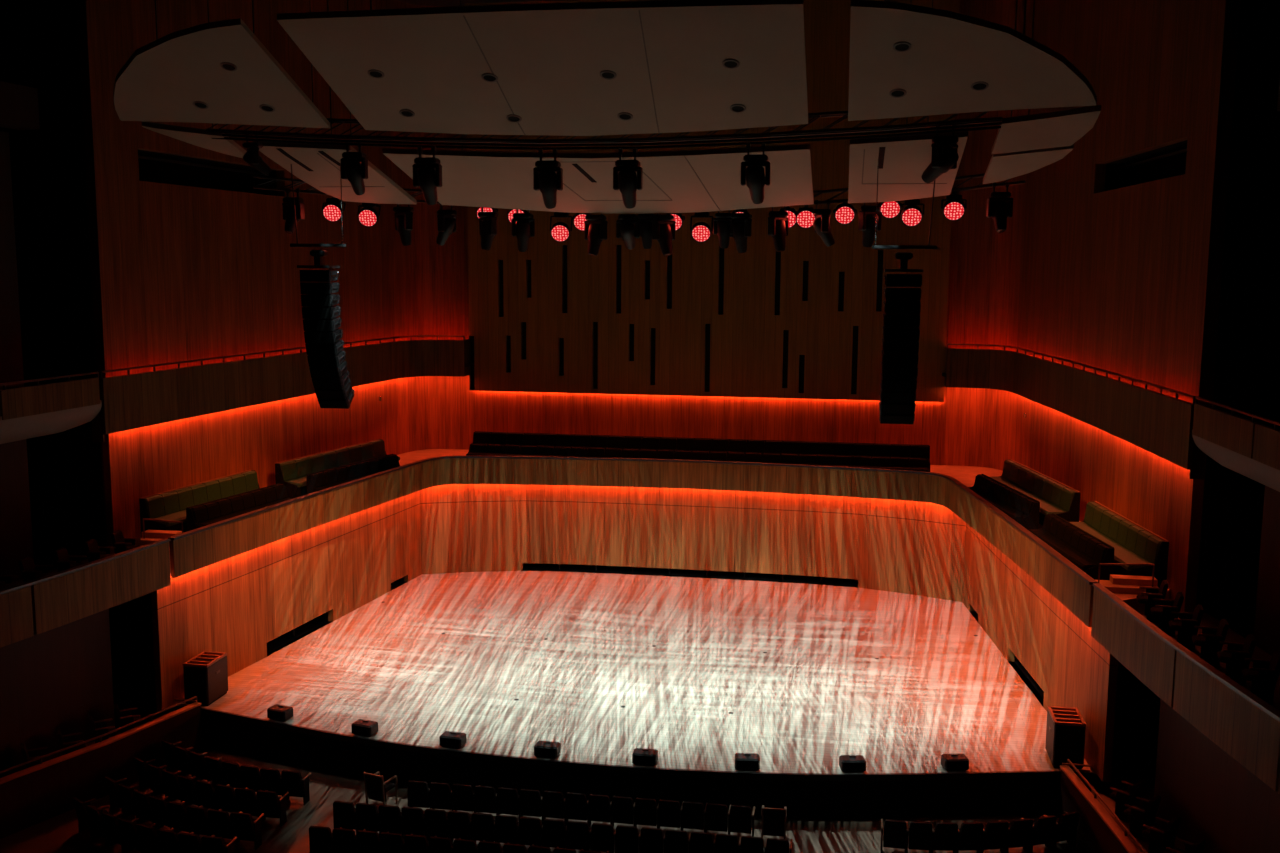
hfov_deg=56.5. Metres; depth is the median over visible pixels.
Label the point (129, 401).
balcony
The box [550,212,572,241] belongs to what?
light
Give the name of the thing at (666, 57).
panel
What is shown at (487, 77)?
recessed light
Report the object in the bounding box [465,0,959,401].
wall
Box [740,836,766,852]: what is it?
seat
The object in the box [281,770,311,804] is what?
seat
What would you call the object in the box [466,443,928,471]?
bench
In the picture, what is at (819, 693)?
stage
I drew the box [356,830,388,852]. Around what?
seat
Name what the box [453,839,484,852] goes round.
seat
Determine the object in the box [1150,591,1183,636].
chair
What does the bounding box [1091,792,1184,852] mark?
trim
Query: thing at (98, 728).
chair
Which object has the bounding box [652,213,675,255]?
light
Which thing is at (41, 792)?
parapet
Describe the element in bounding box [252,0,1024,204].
lighting truss
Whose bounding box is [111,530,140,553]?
chair
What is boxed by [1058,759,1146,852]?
parapet
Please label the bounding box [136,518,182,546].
steps
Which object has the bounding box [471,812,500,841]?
seat
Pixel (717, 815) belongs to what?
seat
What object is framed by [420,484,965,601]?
wall
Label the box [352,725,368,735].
grille
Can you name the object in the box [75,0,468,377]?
wall
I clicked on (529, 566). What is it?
air vent
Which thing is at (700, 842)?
seat
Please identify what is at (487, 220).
light
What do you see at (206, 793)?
seat
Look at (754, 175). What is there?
light
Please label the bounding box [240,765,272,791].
seat
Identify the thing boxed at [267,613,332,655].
air vent
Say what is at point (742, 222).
light
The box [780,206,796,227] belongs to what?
light
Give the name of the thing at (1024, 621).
wall
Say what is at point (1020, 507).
bench
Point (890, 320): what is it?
grille
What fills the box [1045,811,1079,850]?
seat
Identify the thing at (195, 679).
grille
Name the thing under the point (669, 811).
seat
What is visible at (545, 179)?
light
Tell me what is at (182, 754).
seat
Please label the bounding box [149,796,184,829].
seat
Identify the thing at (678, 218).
light
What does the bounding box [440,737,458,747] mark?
grille
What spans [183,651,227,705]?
loudspeaker
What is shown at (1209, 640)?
chair
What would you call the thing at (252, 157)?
light
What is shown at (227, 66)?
recessed light
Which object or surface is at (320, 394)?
grille
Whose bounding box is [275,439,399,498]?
bench
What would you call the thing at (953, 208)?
light
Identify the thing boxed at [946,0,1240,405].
wall
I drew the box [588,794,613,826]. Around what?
seat
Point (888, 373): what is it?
grille
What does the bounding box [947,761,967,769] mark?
grille
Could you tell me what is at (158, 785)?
seat
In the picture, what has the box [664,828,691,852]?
seat
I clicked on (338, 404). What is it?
grille
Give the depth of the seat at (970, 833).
20.74 m
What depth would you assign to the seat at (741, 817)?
21.33 m
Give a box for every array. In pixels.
[290,164,354,408]
[872,159,936,423]
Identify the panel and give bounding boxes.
[114,0,329,127]
[142,0,246,157]
[253,0,416,203]
[277,0,807,135]
[382,0,813,213]
[848,0,967,202]
[848,0,1096,120]
[983,0,1073,183]
[991,0,1100,154]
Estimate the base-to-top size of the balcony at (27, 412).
1.240 m
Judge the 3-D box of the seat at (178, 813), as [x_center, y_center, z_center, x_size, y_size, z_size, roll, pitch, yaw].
[-8.185,7.034,21.478,0.465,0.700,0.485,4,8,23]
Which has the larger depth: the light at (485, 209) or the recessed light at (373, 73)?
the light at (485, 209)
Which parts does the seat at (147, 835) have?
backrest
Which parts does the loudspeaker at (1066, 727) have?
frame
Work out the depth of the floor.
22.89 m
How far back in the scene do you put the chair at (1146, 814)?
20.24 m
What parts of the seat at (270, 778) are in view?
backrest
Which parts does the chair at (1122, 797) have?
seat, armrest, panel, backrest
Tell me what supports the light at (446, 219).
hanging from the lighting truss at (843, 190)
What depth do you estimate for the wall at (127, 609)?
35.06 m
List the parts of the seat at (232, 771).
backrest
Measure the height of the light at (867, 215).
1.030 m
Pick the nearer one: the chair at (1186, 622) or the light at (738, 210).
the chair at (1186, 622)
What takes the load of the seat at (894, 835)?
on the floor
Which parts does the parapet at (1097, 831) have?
return rail, wall panel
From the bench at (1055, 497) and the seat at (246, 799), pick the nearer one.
the seat at (246, 799)
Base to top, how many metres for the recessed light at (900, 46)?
0.121 m
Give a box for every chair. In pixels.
[54,548,86,571]
[56,728,85,754]
[84,539,115,561]
[88,715,116,742]
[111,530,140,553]
[114,703,141,732]
[1109,779,1145,821]
[1124,795,1160,839]
[1136,580,1168,622]
[1142,816,1181,852]
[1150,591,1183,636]
[1169,604,1203,651]
[1191,619,1228,667]
[1216,634,1255,685]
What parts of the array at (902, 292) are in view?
bar plate, flying frame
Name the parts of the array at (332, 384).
flying frame, bar plate, rigging plate, rigging plate, rigging plate, rigging plate, rigging plate, rigging plate, rigging plate, rigging plate, rigging plate, rigging plate, rigging plate, rigging plate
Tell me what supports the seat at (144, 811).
on the floor
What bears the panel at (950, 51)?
hanging from the ceiling
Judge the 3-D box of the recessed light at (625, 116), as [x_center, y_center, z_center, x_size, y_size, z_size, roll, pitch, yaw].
[-0.244,-5.131,19.693,0.258,0.121,0.253,2,8,10]
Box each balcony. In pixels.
[0,371,101,443]
[0,538,170,647]
[92,335,473,441]
[135,449,1169,626]
[942,343,1208,478]
[1091,583,1279,794]
[1192,397,1279,491]
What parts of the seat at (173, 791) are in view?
panel, backrest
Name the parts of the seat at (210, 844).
backrest, panel, armrest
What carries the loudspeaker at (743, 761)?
on the stage
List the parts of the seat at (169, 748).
backrest, panel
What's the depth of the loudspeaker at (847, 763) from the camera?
22.20 m
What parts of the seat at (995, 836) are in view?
panel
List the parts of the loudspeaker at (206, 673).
frame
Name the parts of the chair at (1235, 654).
seat, armrest, panel, armrest, panel, backrest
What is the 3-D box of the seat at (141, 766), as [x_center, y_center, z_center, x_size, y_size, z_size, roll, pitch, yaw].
[-9.553,6.784,23.294,0.465,0.700,0.485,6,10,39]
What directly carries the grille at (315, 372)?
attached to the array at (332, 384)
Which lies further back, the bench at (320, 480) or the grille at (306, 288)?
the bench at (320, 480)
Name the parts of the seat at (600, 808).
panel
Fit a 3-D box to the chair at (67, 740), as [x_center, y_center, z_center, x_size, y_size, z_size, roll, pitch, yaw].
[-10.943,6.165,22.947,0.485,0.700,0.465,-4,9,-28]
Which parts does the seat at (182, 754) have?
panel, backrest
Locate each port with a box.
[138,150,271,192]
[1106,140,1186,184]
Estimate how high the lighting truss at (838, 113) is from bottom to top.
5.984 m
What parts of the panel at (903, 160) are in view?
panel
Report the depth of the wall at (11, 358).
23.83 m
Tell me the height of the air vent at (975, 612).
0.280 m
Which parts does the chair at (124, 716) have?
backrest, panel, panel, armrest, armrest, seat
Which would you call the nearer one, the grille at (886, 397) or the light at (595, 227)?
the grille at (886, 397)
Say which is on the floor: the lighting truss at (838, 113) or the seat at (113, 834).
the seat at (113, 834)
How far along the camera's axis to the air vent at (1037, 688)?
27.30 m
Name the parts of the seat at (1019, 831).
panel, panel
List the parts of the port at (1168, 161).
plate, plate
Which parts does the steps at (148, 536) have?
handrail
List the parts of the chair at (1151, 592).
seat, armrest, panel, armrest, panel, backrest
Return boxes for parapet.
[0,696,202,838]
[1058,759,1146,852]
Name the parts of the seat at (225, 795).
backrest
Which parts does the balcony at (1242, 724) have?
handrail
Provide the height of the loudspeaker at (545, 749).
0.260 m
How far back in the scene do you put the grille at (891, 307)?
20.99 m
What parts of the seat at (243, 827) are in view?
backrest, panel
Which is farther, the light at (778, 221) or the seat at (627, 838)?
the light at (778, 221)
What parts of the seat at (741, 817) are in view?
panel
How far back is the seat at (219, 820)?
21.01 m
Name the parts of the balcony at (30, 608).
handrail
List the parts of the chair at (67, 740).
backrest, panel, panel, armrest, armrest, seat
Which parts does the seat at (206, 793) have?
backrest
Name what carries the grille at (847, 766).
attached to the loudspeaker at (847, 763)
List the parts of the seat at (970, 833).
panel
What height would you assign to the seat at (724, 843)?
0.700 m
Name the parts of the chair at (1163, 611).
seat, armrest, panel, armrest, panel, backrest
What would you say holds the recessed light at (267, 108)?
attached to the panel at (161, 81)
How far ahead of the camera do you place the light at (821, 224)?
24.27 m
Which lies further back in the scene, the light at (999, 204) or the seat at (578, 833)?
the light at (999, 204)
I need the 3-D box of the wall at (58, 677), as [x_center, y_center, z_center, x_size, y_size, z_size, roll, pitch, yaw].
[-12.139,5.455,21.018,0.171,3.900,7.630,3,8,18]
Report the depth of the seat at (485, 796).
22.06 m
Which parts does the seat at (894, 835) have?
panel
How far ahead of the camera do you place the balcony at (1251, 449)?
18.99 m
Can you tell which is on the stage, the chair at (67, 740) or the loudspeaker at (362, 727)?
the loudspeaker at (362, 727)
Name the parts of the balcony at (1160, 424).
handrail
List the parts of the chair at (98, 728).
backrest, panel, panel, armrest, armrest, seat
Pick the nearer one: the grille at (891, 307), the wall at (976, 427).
the grille at (891, 307)
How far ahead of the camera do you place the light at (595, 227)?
25.43 m
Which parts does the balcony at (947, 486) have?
handrail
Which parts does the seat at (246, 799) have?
backrest, panel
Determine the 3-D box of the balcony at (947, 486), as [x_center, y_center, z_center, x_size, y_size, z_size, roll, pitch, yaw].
[0.568,1.989,30.675,21.551,0.855,15.569,2,8,10]
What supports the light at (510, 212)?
hanging from the lighting truss at (843, 190)
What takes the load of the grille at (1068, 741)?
attached to the loudspeaker at (1066, 727)
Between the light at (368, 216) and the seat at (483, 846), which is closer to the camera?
the seat at (483, 846)
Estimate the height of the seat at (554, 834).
0.700 m
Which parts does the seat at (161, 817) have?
panel, backrest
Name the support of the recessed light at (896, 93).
attached to the panel at (950, 51)
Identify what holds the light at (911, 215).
hanging from the lighting truss at (843, 190)
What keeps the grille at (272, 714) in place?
attached to the loudspeaker at (276, 712)
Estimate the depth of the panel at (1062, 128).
19.30 m
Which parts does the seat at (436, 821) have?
backrest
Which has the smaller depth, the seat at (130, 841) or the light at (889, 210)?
the seat at (130, 841)
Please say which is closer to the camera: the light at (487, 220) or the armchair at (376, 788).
the armchair at (376, 788)
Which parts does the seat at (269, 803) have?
backrest, panel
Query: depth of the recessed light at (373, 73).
18.85 m
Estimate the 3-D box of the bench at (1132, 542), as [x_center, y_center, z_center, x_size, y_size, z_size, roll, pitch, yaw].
[9.750,2.372,24.729,0.740,0.915,4.000,1,8,2]
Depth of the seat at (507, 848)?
19.79 m
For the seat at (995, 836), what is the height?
0.700 m
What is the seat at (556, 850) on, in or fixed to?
on the floor
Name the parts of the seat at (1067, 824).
panel, backrest, panel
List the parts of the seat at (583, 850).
backrest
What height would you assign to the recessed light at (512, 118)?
0.121 m
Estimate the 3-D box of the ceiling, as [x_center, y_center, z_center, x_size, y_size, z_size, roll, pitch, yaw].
[-1.508,-10.642,16.259,36.000,0.400,46.000,2,8,10]
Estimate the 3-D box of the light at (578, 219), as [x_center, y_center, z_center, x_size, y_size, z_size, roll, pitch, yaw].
[-1.225,-4.481,25.811,0.498,0.492,0.386,2,8,10]
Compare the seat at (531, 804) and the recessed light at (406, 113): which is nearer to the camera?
the recessed light at (406, 113)
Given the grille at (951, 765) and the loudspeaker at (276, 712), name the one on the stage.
the loudspeaker at (276, 712)
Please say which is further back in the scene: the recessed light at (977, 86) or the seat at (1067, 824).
the seat at (1067, 824)
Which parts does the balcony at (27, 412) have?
handrail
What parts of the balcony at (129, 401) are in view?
handrail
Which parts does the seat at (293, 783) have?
backrest, panel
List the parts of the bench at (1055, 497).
seat, backrest, panel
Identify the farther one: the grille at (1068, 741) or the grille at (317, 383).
the grille at (317, 383)
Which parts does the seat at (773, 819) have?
leg, backrest, rail, leg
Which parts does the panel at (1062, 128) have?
panel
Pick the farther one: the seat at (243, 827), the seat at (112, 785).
the seat at (112, 785)
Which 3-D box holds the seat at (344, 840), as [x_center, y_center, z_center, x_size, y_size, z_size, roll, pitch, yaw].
[-5.021,7.177,20.548,0.465,0.700,0.485,2,8,10]
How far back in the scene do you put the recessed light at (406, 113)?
20.09 m
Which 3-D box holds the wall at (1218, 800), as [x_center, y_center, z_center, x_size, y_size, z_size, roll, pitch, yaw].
[9.176,6.071,17.410,0.171,3.900,7.630,1,8,1]
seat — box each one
[72,797,108,838]
[86,805,120,846]
[101,812,137,852]
[104,776,138,816]
[118,784,151,823]
[118,818,155,852]
[133,790,167,826]
[134,757,164,795]
[136,823,173,852]
[147,764,177,799]
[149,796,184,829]
[157,828,193,852]
[161,740,191,775]
[162,770,193,801]
[167,801,202,835]
[175,746,205,776]
[178,775,211,806]
[189,751,217,781]
[196,780,229,809]
[201,835,236,852]
[208,809,242,844]
[215,784,248,812]
[222,761,254,787]
[230,811,263,849]
[235,787,267,821]
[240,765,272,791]
[256,790,288,826]
[260,768,290,799]
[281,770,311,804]
[309,825,340,852]
[332,827,365,852]
[333,800,363,830]
[355,803,380,836]
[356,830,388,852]
[378,804,405,837]
[401,806,429,840]
[407,780,432,808]
[424,808,454,841]
[428,836,460,852]
[430,782,455,810]
[448,811,472,840]
[452,784,475,812]
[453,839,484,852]
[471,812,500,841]
[474,785,499,814]
[477,840,508,852]
[494,815,524,843]
[496,787,520,818]
[503,842,533,852]
[518,817,547,846]
[519,789,545,823]
[528,845,558,852]
[542,790,567,825]
[542,818,571,848]
[553,847,582,852]
[565,792,588,825]
[566,820,594,850]
[579,849,607,852]
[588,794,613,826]
[590,823,616,852]
[610,796,637,825]
[614,824,640,852]
[634,798,659,828]
[639,826,666,852]
[658,799,682,830]
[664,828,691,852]
[681,801,706,832]
[688,831,716,852]
[705,803,730,834]
[714,833,741,852]
[729,805,754,836]
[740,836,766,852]
[764,837,792,852]
[880,819,907,852]
[904,821,933,852]
[929,822,958,852]
[952,821,983,852]
[982,820,1008,852]
[1007,818,1032,852]
[1023,815,1056,852]
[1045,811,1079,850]
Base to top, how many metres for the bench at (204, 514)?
0.665 m
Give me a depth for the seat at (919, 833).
20.75 m
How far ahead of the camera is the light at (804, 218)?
24.61 m
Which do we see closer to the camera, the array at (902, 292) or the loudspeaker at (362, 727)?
the array at (902, 292)
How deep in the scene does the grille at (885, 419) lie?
21.90 m
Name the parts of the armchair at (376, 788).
leg, rail, backrest, leg, seat, armrest, leg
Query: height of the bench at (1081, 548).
0.665 m
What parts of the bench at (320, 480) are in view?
panel, seat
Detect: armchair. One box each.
[363,771,397,804]
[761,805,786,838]
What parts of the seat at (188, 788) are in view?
backrest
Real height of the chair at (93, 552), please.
0.700 m
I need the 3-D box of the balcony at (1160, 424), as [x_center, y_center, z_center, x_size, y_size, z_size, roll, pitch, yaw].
[10.379,-0.821,28.930,1.799,1.490,15.601,0,8,-2]
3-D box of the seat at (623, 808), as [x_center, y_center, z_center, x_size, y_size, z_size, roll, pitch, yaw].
[-0.291,7.035,21.849,0.465,0.700,0.485,2,8,10]
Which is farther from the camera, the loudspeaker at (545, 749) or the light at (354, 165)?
the loudspeaker at (545, 749)
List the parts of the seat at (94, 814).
backrest, panel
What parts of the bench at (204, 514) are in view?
panel, seat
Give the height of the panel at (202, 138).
6.192 m
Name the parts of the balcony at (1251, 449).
handrail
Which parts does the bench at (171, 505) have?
panel, seat, backrest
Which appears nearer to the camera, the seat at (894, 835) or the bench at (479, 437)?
the seat at (894, 835)
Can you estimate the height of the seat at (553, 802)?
0.700 m
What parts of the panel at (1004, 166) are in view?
panel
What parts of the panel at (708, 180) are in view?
panel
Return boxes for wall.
[0,0,122,731]
[0,131,23,389]
[0,439,33,581]
[0,609,115,777]
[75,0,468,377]
[101,375,1209,612]
[118,170,255,621]
[151,491,421,710]
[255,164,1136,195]
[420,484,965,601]
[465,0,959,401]
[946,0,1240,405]
[962,523,1117,781]
[1154,699,1279,852]
[1196,0,1279,638]
[1254,485,1279,655]
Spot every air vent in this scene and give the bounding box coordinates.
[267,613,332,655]
[391,578,405,587]
[523,563,857,587]
[969,611,977,621]
[1008,659,1043,705]
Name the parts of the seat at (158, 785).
backrest, panel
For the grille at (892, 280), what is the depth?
20.91 m
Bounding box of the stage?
[174,571,1093,818]
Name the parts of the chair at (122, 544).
backrest, panel, panel, armrest, seat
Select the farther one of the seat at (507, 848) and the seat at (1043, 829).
the seat at (1043, 829)
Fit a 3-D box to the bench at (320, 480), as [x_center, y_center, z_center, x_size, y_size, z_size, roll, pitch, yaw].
[-7.603,1.356,32.503,0.590,0.665,3.861,4,8,23]
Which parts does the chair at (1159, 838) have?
seat, armrest, panel, armrest, panel, backrest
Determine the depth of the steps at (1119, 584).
22.47 m
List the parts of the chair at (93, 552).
backrest, panel, panel, seat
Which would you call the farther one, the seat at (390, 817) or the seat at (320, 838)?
the seat at (390, 817)
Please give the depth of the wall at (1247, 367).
21.24 m
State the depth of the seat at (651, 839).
20.44 m
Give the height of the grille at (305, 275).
0.204 m
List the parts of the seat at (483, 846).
backrest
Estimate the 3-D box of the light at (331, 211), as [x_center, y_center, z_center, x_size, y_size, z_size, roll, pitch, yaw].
[-6.591,-4.693,25.617,0.499,0.586,0.390,2,8,10]
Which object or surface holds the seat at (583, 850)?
on the floor
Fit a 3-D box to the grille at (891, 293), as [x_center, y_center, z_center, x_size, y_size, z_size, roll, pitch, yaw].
[4.627,-2.329,20.953,0.576,0.205,0.025,2,8,10]
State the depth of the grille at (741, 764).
22.24 m
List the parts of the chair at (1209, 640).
seat, armrest, panel, armrest, panel, backrest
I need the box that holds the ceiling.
[398,0,556,5]
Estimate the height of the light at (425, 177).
1.036 m
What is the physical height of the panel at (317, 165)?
6.870 m
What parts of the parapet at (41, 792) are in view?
handrail, return rail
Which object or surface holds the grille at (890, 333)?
attached to the array at (902, 292)
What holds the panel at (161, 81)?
hanging from the ceiling
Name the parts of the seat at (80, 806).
backrest, panel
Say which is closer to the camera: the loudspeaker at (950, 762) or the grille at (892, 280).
the grille at (892, 280)
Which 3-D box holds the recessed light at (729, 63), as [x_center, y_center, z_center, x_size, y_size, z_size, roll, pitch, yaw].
[1.362,-5.441,17.859,0.258,0.121,0.253,2,8,10]
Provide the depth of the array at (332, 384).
23.02 m
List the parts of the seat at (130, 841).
panel, backrest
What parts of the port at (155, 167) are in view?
plate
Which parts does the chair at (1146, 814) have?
seat, armrest, panel, panel, backrest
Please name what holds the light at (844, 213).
hanging from the lighting truss at (843, 190)
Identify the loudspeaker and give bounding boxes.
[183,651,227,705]
[267,704,292,720]
[351,719,377,736]
[439,731,465,748]
[534,740,560,758]
[632,748,657,765]
[735,753,759,770]
[839,755,865,771]
[941,754,968,770]
[1045,706,1085,768]
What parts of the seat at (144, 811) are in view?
panel, backrest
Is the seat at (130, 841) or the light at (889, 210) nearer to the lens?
the seat at (130, 841)
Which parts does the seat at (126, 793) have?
backrest, panel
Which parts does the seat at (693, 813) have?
panel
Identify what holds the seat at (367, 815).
on the floor
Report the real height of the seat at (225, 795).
0.700 m
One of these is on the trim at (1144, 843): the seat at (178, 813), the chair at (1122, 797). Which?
the chair at (1122, 797)
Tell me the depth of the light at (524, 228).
25.59 m
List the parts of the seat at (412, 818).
backrest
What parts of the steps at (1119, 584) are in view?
handrail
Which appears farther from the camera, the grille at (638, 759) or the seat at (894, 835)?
the grille at (638, 759)
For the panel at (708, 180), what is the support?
hanging from the ceiling
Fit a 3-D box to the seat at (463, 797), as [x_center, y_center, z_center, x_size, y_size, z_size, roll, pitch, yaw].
[-3.264,6.954,22.316,0.465,0.700,0.485,2,8,10]
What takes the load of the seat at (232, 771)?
on the floor
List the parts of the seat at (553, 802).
backrest, panel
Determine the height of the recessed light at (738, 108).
0.121 m
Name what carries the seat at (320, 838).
on the floor
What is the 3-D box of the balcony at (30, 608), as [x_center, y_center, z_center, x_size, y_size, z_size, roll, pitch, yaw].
[-11.965,3.267,20.884,2.229,0.975,9.265,3,8,17]
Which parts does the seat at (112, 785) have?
backrest, panel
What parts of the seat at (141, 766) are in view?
backrest, panel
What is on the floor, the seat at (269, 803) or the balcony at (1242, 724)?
the seat at (269, 803)
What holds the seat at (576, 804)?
on the floor
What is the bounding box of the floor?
[0,565,1160,852]
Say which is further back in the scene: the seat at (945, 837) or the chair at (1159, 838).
the seat at (945, 837)
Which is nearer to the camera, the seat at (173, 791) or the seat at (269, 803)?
the seat at (269, 803)
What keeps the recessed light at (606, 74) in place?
attached to the panel at (666, 57)
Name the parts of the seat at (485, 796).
panel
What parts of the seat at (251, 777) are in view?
backrest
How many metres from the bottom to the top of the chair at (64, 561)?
0.700 m
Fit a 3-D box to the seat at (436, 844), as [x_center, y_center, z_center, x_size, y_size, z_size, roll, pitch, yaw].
[-3.325,7.226,20.261,0.465,0.700,0.485,2,8,10]
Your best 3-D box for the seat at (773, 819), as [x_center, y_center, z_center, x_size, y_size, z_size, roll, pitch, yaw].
[2.404,7.099,21.404,0.445,0.725,0.500,1,8,7]
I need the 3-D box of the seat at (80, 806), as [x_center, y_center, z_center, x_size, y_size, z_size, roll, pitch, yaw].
[-9.916,7.013,21.545,0.465,0.700,0.485,6,10,39]
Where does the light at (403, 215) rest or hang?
hanging from the lighting truss at (843, 190)
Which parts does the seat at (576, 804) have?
panel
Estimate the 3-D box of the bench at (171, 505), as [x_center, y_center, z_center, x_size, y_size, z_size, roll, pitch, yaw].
[-10.066,1.800,28.084,0.740,0.915,4.000,3,8,18]
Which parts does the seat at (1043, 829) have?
panel, backrest, panel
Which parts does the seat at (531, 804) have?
backrest, panel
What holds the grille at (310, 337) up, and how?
attached to the array at (332, 384)
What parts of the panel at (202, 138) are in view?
panel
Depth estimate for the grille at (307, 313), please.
22.88 m
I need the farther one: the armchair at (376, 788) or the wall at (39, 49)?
the wall at (39, 49)
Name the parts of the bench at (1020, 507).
seat, backrest, panel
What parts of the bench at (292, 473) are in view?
panel, backrest, seat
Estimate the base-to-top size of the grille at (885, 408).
0.182 m
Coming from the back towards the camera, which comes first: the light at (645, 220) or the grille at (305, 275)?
the light at (645, 220)
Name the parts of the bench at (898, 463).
seat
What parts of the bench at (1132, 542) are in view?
seat, backrest, panel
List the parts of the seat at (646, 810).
panel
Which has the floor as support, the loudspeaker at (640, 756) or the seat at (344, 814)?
the seat at (344, 814)
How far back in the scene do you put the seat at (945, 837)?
20.73 m
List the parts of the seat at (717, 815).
panel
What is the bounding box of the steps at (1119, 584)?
[1096,563,1157,594]
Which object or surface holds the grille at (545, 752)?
attached to the loudspeaker at (545, 749)
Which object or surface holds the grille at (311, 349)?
attached to the array at (332, 384)
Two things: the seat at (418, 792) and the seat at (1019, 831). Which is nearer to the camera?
the seat at (1019, 831)
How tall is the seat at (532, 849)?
0.700 m
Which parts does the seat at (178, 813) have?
backrest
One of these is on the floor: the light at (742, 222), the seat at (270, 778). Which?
the seat at (270, 778)
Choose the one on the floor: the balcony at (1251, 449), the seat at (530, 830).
the seat at (530, 830)
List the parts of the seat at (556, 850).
backrest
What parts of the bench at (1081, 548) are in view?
seat, backrest, panel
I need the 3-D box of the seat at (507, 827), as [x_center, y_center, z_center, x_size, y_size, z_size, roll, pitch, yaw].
[-2.312,7.125,21.075,0.465,0.700,0.485,2,8,10]
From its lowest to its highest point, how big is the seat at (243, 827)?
0.700 m
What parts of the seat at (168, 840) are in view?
backrest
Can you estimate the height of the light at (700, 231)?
0.728 m
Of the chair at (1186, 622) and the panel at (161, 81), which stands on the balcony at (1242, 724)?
the chair at (1186, 622)
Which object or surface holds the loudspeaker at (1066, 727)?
on the stage
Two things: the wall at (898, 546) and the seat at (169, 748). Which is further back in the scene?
the wall at (898, 546)
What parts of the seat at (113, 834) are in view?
backrest, panel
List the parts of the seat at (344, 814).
backrest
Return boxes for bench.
[139,470,259,537]
[186,483,291,530]
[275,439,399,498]
[306,454,399,493]
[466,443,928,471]
[473,431,929,471]
[968,474,1039,529]
[991,459,1080,524]
[1028,513,1113,579]
[1070,501,1168,587]
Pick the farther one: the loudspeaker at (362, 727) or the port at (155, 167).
the port at (155, 167)
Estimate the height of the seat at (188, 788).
0.700 m
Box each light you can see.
[193,101,208,108]
[220,62,236,70]
[242,134,270,174]
[259,104,274,111]
[282,188,304,233]
[322,196,345,221]
[340,142,367,194]
[357,203,380,226]
[368,69,383,77]
[393,204,413,245]
[399,109,414,116]
[412,146,441,204]
[436,203,456,245]
[475,207,497,218]
[478,207,497,250]
[481,73,497,81]
[506,114,521,121]
[507,209,527,222]
[511,209,534,251]
[533,149,562,208]
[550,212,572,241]
[572,213,591,230]
[584,213,607,255]
[600,70,616,79]
[613,148,642,208]
[616,214,639,249]
[617,112,632,120]
[636,214,653,248]
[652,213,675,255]
[665,213,684,230]
[690,212,712,241]
[713,210,732,248]
[722,59,739,68]
[729,209,751,252]
[730,104,745,112]
[732,209,751,217]
[740,143,770,203]
[768,206,788,251]
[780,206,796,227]
[795,205,814,228]
[813,200,834,246]
[833,202,856,224]
[858,202,881,246]
[878,201,902,218]
[889,89,906,97]
[893,42,910,51]
[899,199,923,226]
[921,125,958,183]
[941,192,966,220]
[971,82,988,90]
[986,182,1012,232]
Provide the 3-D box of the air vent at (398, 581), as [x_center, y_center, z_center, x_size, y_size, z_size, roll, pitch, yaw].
[-7.410,4.565,35.109,0.730,0.280,1.047,3,8,16]
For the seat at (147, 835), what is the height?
0.700 m
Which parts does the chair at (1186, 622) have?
seat, armrest, panel, armrest, panel, backrest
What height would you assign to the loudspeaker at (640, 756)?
0.260 m
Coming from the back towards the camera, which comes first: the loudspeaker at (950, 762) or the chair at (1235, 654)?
the loudspeaker at (950, 762)
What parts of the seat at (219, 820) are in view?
backrest, panel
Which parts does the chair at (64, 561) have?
backrest, panel, armrest, panel, seat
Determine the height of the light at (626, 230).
0.933 m
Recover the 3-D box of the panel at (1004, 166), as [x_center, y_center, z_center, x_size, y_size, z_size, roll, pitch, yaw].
[6.832,-7.621,20.642,1.250,6.596,1.931,2,8,10]
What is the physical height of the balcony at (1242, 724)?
0.975 m
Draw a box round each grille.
[184,668,206,702]
[267,710,282,720]
[300,270,328,280]
[300,283,329,293]
[301,295,329,305]
[302,308,330,318]
[303,320,331,330]
[304,332,333,342]
[306,344,334,354]
[308,356,336,366]
[310,368,338,377]
[312,379,341,388]
[315,390,344,398]
[318,400,347,408]
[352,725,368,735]
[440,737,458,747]
[535,747,554,757]
[634,755,654,764]
[737,760,757,769]
[843,762,864,770]
[881,404,913,413]
[881,415,912,423]
[882,393,914,402]
[883,368,916,378]
[883,380,915,391]
[884,342,917,353]
[884,355,916,366]
[885,315,918,326]
[885,328,918,339]
[886,288,919,299]
[886,302,919,313]
[887,275,920,286]
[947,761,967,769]
[1054,727,1083,766]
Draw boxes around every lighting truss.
[206,0,1002,143]
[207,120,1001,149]
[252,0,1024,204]
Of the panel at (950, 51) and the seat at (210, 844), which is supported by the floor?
the seat at (210, 844)
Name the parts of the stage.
edge trim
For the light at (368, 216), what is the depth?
25.71 m
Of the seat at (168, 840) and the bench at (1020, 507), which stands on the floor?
the seat at (168, 840)
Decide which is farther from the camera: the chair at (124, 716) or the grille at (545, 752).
the chair at (124, 716)
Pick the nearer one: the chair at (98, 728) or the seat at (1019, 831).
the seat at (1019, 831)
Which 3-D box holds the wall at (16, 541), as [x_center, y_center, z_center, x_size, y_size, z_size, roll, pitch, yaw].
[-13.381,1.947,20.028,0.156,3.300,8.139,2,8,15]
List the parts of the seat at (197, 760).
backrest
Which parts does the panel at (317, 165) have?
panel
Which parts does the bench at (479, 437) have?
backrest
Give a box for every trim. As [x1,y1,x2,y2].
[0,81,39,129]
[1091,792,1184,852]
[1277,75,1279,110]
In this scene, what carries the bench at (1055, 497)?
on the balcony at (947, 486)
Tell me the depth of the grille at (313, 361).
23.19 m

